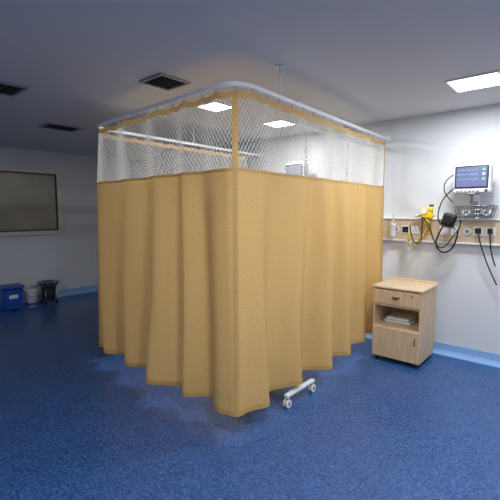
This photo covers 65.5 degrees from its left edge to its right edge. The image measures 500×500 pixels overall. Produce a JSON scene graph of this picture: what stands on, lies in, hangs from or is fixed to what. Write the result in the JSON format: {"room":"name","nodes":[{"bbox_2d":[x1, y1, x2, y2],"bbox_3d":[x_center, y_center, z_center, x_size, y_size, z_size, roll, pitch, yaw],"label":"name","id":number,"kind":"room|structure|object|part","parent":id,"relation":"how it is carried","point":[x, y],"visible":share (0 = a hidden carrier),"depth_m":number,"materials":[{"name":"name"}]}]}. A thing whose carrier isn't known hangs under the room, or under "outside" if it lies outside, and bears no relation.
{"room":"hospital room","nodes":[
{"label":"hospital room","id":0,"kind":"room"},
{"bbox_2d":[0,146,129,295],"bbox_3d":[-4.921,-0.255,5.046,0.150,2.500,7.560,5,8,41],"label":"wall","id":1,"kind":"structure","parent":0,"point":[70,257],"depth_m":6.83,"materials":[{"name":"paint"}]},
{"bbox_2d":[0,166,62,230],"bbox_3d":[-3.773,-0.800,6.166,0.050,1.020,1.530,5,8,41],"label":"window","id":2,"kind":"structure","parent":1,"relation":"in","point":[2,168],"depth_m":6.36,"materials":[{"name":"grey glass"}]},
{"bbox_2d":[0,171,55,175],"bbox_3d":[-3.775,-1.228,6.125,0.015,0.020,1.390,5,8,41],"label":"bead","id":3,"kind":"object","parent":2,"relation":"attached to","point":[0,171],"visible":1,"depth_m":6.31,"materials":[{"name":"grey plastic"}]},
{"bbox_3d":[-3.786,-0.766,6.181,0.015,0.950,1.390,5,8,41],"label":"pane","id":4,"kind":"part","parent":2,"relation":"part of","materials":[{"name":"grey glass"}]},
{"bbox_2d":[0,229,58,231],"bbox_3d":[-3.775,-0.302,6.217,0.015,0.020,1.390,5,8,41],"label":"bead","id":5,"kind":"object","parent":2,"relation":"attached to","point":[42,229],"visible":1,"depth_m":6.37,"materials":[{"name":"grey plastic"}]},
{"bbox_2d":[54,176,58,228],"bbox_3d":[-3.326,-0.817,6.685,0.015,0.910,0.020,5,8,41],"label":"bead","id":6,"kind":"object","parent":2,"relation":"attached to","point":[54,176],"visible":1,"depth_m":6.68,"materials":[{"name":"grey plastic"}]},
{"bbox_2d":[0,230,62,236],"bbox_3d":[-3.773,-0.257,6.220,0.050,0.070,1.530,5,8,41],"label":"window sill","id":7,"kind":"structure","parent":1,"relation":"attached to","point":[49,232],"depth_m":6.38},
{"bbox_2d":[23,285,97,302],"bbox_3d":[-4.838,0.941,5.094,0.070,0.110,7.560,5,8,41],"label":"baseboard","id":8,"kind":"structure","parent":1,"relation":"attached to","point":[87,289],"depth_m":7.01,"materials":[{"name":"blue plastic"}]},
{"bbox_2d":[0,291,499,499],"bbox_3d":[-1.261,1.356,2.010,9.950,0.100,7.960,5,8,41],"label":"floor","id":9,"kind":"structure","parent":0,"point":[77,422],"depth_m":2.66,"materials":[{"name":"blue plastic"}]},
{"bbox_2d":[0,283,24,310],"bbox_3d":[-3.656,0.724,5.957,0.340,0.370,0.320,5,8,41],"label":"waste bin","id":10,"kind":"object","parent":9,"relation":"on","point":[11,295],"visible":1,"depth_m":5.88,"materials":[{"name":"plastic"}]},
{"bbox_3d":[-3.671,0.558,5.953,0.300,0.040,0.320,5,8,41],"label":"lid","id":11,"kind":"part","parent":10,"relation":"part of","materials":[{"name":"blue plastic"}]},
{"bbox_2d":[24,288,37,306],"bbox_3d":[-3.449,0.756,6.138,0.194,0.270,0.194,5,8,41],"label":"bucket","id":12,"kind":"object","parent":9,"relation":"on","point":[31,295],"visible":1,"depth_m":6.08,"materials":[{"name":"plastic"}]},
{"bbox_3d":[-3.449,0.631,6.126,0.194,0.018,0.194,5,8,41],"label":"pail lid","id":13,"kind":"part","parent":12,"relation":"part of","materials":[{"name":"white plastic"}]},
{"bbox_2d":[36,280,59,304],"bbox_3d":[-3.295,0.690,6.370,0.350,0.355,0.350,5,8,41],"label":"stand","id":14,"kind":"object","parent":9,"relation":"on","point":[48,289],"visible":1,"depth_m":6.30,"materials":[{"name":"grey plastic"}]},
{"bbox_2d":[36,280,59,288],"bbox_3d":[-3.295,0.571,6.358,0.350,0.115,0.350,5,8,41],"label":"basin","id":15,"kind":"object","parent":14,"relation":"in","point":[44,284],"depth_m":6.30,"materials":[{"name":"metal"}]},
{"bbox_2d":[42,289,55,299],"bbox_3d":[-3.295,0.722,6.374,0.210,0.170,0.210,5,8,41],"label":"tub","id":16,"kind":"object","parent":14,"relation":"in","point":[48,294],"depth_m":6.29,"materials":[{"name":"grey plastic"}]},
{"bbox_2d":[283,378,315,407],"bbox_3d":[0.176,0.759,3.331,0.716,0.825,0.720,5,8,41],"label":"table","id":17,"kind":"object","parent":9,"relation":"on","point":[287,402],"visible":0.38,"depth_m":3.07,"materials":[{"name":"white plastic"}]},
{"bbox_2d":[372,277,437,367],"bbox_3d":[1.554,0.717,3.949,0.489,0.785,0.506,5,8,41],"label":"base cabinet","id":18,"kind":"object","parent":9,"relation":"on","point":[414,343],"visible":0.99,"depth_m":3.82,"materials":[{"name":"brown wood"}]},
{"bbox_3d":[1.416,0.920,3.809,0.453,0.302,0.017,5,8,41],"label":"door","id":19,"kind":"part","parent":18,"relation":"part of","materials":[{"name":"brown wood"}]},
{"bbox_3d":[1.416,0.468,3.764,0.453,0.142,0.017,5,8,41],"label":"drawer","id":20,"kind":"part","parent":18,"relation":"part of","materials":[{"name":"brown wood"}]},
{"bbox_2d":[385,312,417,325],"bbox_3d":[1.574,0.710,4.036,0.260,0.055,0.260,5,8,41],"label":"linens","id":21,"kind":"object","parent":18,"relation":"on","point":[399,318],"visible":1,"depth_m":3.97,"materials":[{"name":"white fabric"}]},
{"bbox_2d":[0,0,499,159],"bbox_3d":[-1.261,-1.231,1.750,9.950,0.100,7.960,5,8,41],"label":"ceiling","id":22,"kind":"structure","parent":0,"point":[82,63],"depth_m":2.60,"materials":[{"name":"paint"}]},
{"bbox_2d":[0,81,28,96],"bbox_3d":[-2.035,-1.311,3.138,0.340,0.017,0.340,5,8,41],"label":"ceiling air vent","id":23,"kind":"object","parent":22,"relation":"in","point":[8,89],"depth_m":3.18,"materials":[{"name":"black metal"}]},
{"bbox_2d":[38,122,83,131],"bbox_3d":[-2.254,-1.463,4.646,0.300,0.017,0.400,5,8,41],"label":"ceiling air vent","id":24,"kind":"object","parent":22,"relation":"in","point":[49,125],"depth_m":4.63,"materials":[{"name":"black metal"}]},
{"bbox_2d":[139,72,190,90],"bbox_3d":[-0.658,-1.299,3.015,0.280,0.017,0.280,5,8,41],"label":"ceiling air vent","id":25,"kind":"object","parent":22,"relation":"in","point":[161,80],"depth_m":3.01,"materials":[{"name":"black metal"}]},
{"bbox_2d":[196,100,231,111],"bbox_3d":[-0.332,-1.372,3.721,0.270,0.012,0.270,5,8,41],"label":"ceiling light","id":26,"kind":"object","parent":22,"relation":"in","point":[216,103],"depth_m":3.72,"materials":[{"name":"white plastic"}]},
{"bbox_2d":[96,64,390,157],"bbox_3d":[0.017,-1.280,3.946,1.986,0.240,2.579,5,8,41],"label":"track","id":27,"kind":"object","parent":22,"relation":"attached to","point":[387,139],"visible":0.88,"depth_m":2.95,"materials":[{"name":"white metal"}]},
{"bbox_2d":[97,86,236,416],"bbox_3d":[-0.822,-0.026,3.094,1.957,2.129,0.199,5,8,44],"label":"privacy curtain","id":28,"kind":"object","parent":27,"relation":"hanging from","point":[167,242],"visible":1,"depth_m":2.92,"materials":[{"name":"yellow fabric"}]},
{"bbox_2d":[98,132,246,180],"bbox_3d":[-0.795,-0.180,4.632,0.180,2.129,2.225,5,8,41],"label":"privacy curtain","id":29,"kind":"object","parent":27,"relation":"hanging from","point":[108,135],"visible":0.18,"depth_m":4.27,"materials":[{"name":"white fabric"}]},
{"bbox_3d":[0.208,-1.173,2.703,0.016,0.205,0.016,5,8,41],"label":"drop rod","id":30,"kind":"part","parent":27,"relation":"part of","materials":[{"name":"white metal"}]},
{"bbox_2d":[235,86,385,416],"bbox_3d":[0.718,-0.055,3.395,0.185,2.128,2.493,5,7,39],"label":"privacy curtain","id":31,"kind":"object","parent":27,"relation":"hanging from","point":[309,250],"visible":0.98,"depth_m":3.00,"materials":[{"name":"beige fabric"}]},
{"bbox_3d":[0.719,0.201,3.422,0.182,1.613,2.491,5,7,39],"label":"fabric panel","id":32,"kind":"part","parent":31,"relation":"part of","materials":[{"name":"beige fabric"}]},
{"bbox_2d":[262,119,294,127],"bbox_3d":[0.332,-1.446,4.452,0.290,0.012,0.290,5,8,41],"label":"ceiling light","id":33,"kind":"object","parent":22,"relation":"in","point":[279,123],"depth_m":4.44,"materials":[{"name":"white plastic"}]},
{"bbox_2d":[296,102,362,145],"bbox_3d":[0.861,-1.291,4.052,0.060,0.240,1.310,5,8,41],"label":"track","id":34,"kind":"object","parent":22,"relation":"hanging from","point":[322,132],"visible":0.51,"depth_m":3.91,"materials":[{"name":"white metal"}]},
{"bbox_3d":[0.854,-1.198,4.054,0.020,0.025,1.290,5,8,41],"label":"rail","id":35,"kind":"part","parent":34,"relation":"part of","materials":[{"name":"white metal"}]},
{"bbox_2d":[445,70,499,92],"bbox_3d":[1.758,-1.302,3.021,0.360,0.012,0.360,5,8,41],"label":"ceiling light","id":36,"kind":"object","parent":22,"relation":"in","point":[488,79],"depth_m":3.01,"materials":[{"name":"white plastic"}]},
{"bbox_2d":[304,129,307,174],"bbox_3d":[0.530,-0.807,3.718,0.167,0.684,0.040,5,8,41],"label":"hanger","id":37,"kind":"object","parent":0,"point":[306,129],"depth_m":3.70,"materials":[{"name":"silver metal"}]},
{"bbox_2d":[130,103,499,353],"bbox_3d":[1.268,-0.228,4.775,9.950,2.500,0.150,5,8,41],"label":"wall","id":38,"kind":"structure","parent":0,"point":[423,151],"depth_m":4.07,"materials":[{"name":"paint"}]},
{"bbox_2d":[285,161,307,176],"bbox_3d":[0.631,-0.929,4.972,0.290,0.397,0.285,5,8,41],"label":"patient monitor","id":39,"kind":"object","parent":38,"relation":"attached to","point":[292,166],"visible":0.18,"depth_m":4.85,"materials":[{"name":"white plastic"}]},
{"bbox_2d":[365,333,499,367],"bbox_3d":[1.196,0.969,4.812,9.550,0.110,0.070,5,8,41],"label":"baseboard","id":40,"kind":"structure","parent":38,"relation":"attached to","point":[477,356],"depth_m":3.96,"materials":[{"name":"blue plastic"}]},
{"bbox_2d":[383,217,499,245],"bbox_3d":[1.518,-0.242,4.412,4.300,0.256,0.065,5,8,41],"label":"panel","id":41,"kind":"object","parent":38,"relation":"attached to","point":[467,235],"visible":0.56,"depth_m":3.98,"materials":[{"name":"laminate"}]},
{"bbox_2d":[390,213,396,236],"bbox_3d":[1.571,-0.271,4.255,0.068,0.260,0.091,5,8,41],"label":"flowmeter","id":42,"kind":"object","parent":41,"relation":"attached to","point":[392,234],"visible":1,"depth_m":4.23,"materials":[{"name":"plastic"}]},
{"bbox_2d":[393,226,399,231],"bbox_3d":[1.617,-0.230,4.297,0.068,0.068,0.011,5,8,41],"label":"outlet","id":43,"kind":"object","parent":41,"relation":"attached to","point":[395,228],"depth_m":4.29,"materials":[{"name":"white plastic"}]},
{"bbox_3d":[1.768,-0.217,4.167,0.085,0.085,0.009,5,8,41],"label":"socket plate","id":44,"kind":"part","parent":41,"relation":"part of","materials":[{"name":"white plastic"}]},
{"bbox_2d":[408,205,434,245],"bbox_3d":[1.791,-0.254,4.064,0.255,0.436,0.098,5,8,41],"label":"oxygen flowmeter","id":45,"kind":"object","parent":41,"relation":"attached to","point":[427,213],"visible":0.94,"depth_m":4.00,"materials":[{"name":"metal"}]},
{"bbox_3d":[1.518,-0.360,4.400,4.300,0.018,0.065,5,8,41],"label":"rail","id":46,"kind":"part","parent":41,"relation":"part of","materials":[{"name":"white metal"}]},
{"bbox_3d":[1.518,-0.123,4.424,4.300,0.018,0.065,5,8,41],"label":"rail","id":47,"kind":"part","parent":41,"relation":"part of","materials":[{"name":"white metal"}]},
{"bbox_3d":[1.987,-0.198,3.978,0.085,0.085,0.009,5,8,41],"label":"socket plate","id":48,"kind":"part","parent":41,"relation":"part of","materials":[{"name":"white plastic"}]},
{"bbox_2d":[435,212,458,252],"bbox_3d":[1.959,-0.166,3.825,0.188,0.406,0.190,0,6,-1],"label":"pressure gauge","id":49,"kind":"object","parent":41,"relation":"attached to","point":[448,219],"visible":0.98,"depth_m":3.77,"materials":[{"name":"grey plastic"}]},
{"bbox_3d":[2.062,-0.192,3.912,0.085,0.085,0.009,5,8,41],"label":"socket plate","id":50,"kind":"part","parent":41,"relation":"part of","materials":[{"name":"white plastic"}]},
{"bbox_2d":[463,228,470,234],"bbox_3d":[2.145,-0.184,3.840,0.068,0.068,0.011,5,8,41],"label":"outlet","id":51,"kind":"object","parent":41,"relation":"attached to","point":[466,231],"depth_m":3.84,"materials":[{"name":"white plastic"}]},
{"bbox_2d":[454,205,497,217],"bbox_3d":[2.161,-0.367,3.726,0.336,0.121,0.233,5,8,41],"label":"wire basket","id":52,"kind":"object","parent":41,"relation":"attached to","point":[477,212],"visible":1,"depth_m":3.69,"materials":[{"name":"metal"}]},
{"bbox_3d":[2.221,-0.178,3.775,0.085,0.085,0.009,5,8,41],"label":"socket plate","id":53,"kind":"part","parent":41,"relation":"part of","materials":[{"name":"white plastic"}]},
{"bbox_3d":[2.296,-0.171,3.710,0.085,0.085,0.009,5,8,41],"label":"socket plate","id":54,"kind":"part","parent":41,"relation":"part of","materials":[{"name":"white plastic"}]},
{"bbox_2d":[453,161,493,204],"bbox_3d":[2.129,-0.625,3.693,0.310,0.417,0.285,5,8,41],"label":"patient monitor","id":55,"kind":"object","parent":38,"relation":"attached to","point":[472,180],"visible":1,"depth_m":3.59,"materials":[{"name":"white plastic"}]},
{"bbox_2d":[409,175,496,284],"bbox_3d":[1.971,-0.202,3.805,0.814,1.047,0.196,4,7,33],"label":"cables","id":56,"kind":"object","parent":55,"relation":"attached to","point":[477,230],"visible":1,"depth_m":3.73,"materials":[{"name":"black rubber"}]},
{"bbox_3d":[2.258,0.074,3.706,0.191,0.518,0.054,5,8,41],"label":"power cord","id":57,"kind":"part","parent":56,"relation":"part of","materials":[{"name":"black rubber"}]},
{"bbox_3d":[2.288,-0.012,3.671,0.071,0.336,0.052,5,8,41],"label":"power cord","id":58,"kind":"part","parent":56,"relation":"part of","materials":[{"name":"black rubber"}]},
{"bbox_3d":[2.085,-0.812,3.623,0.221,0.032,0.013,5,8,41],"label":"carry handle","id":59,"kind":"part","parent":55,"relation":"part of","materials":[{"name":"white plastic"}]}
]}

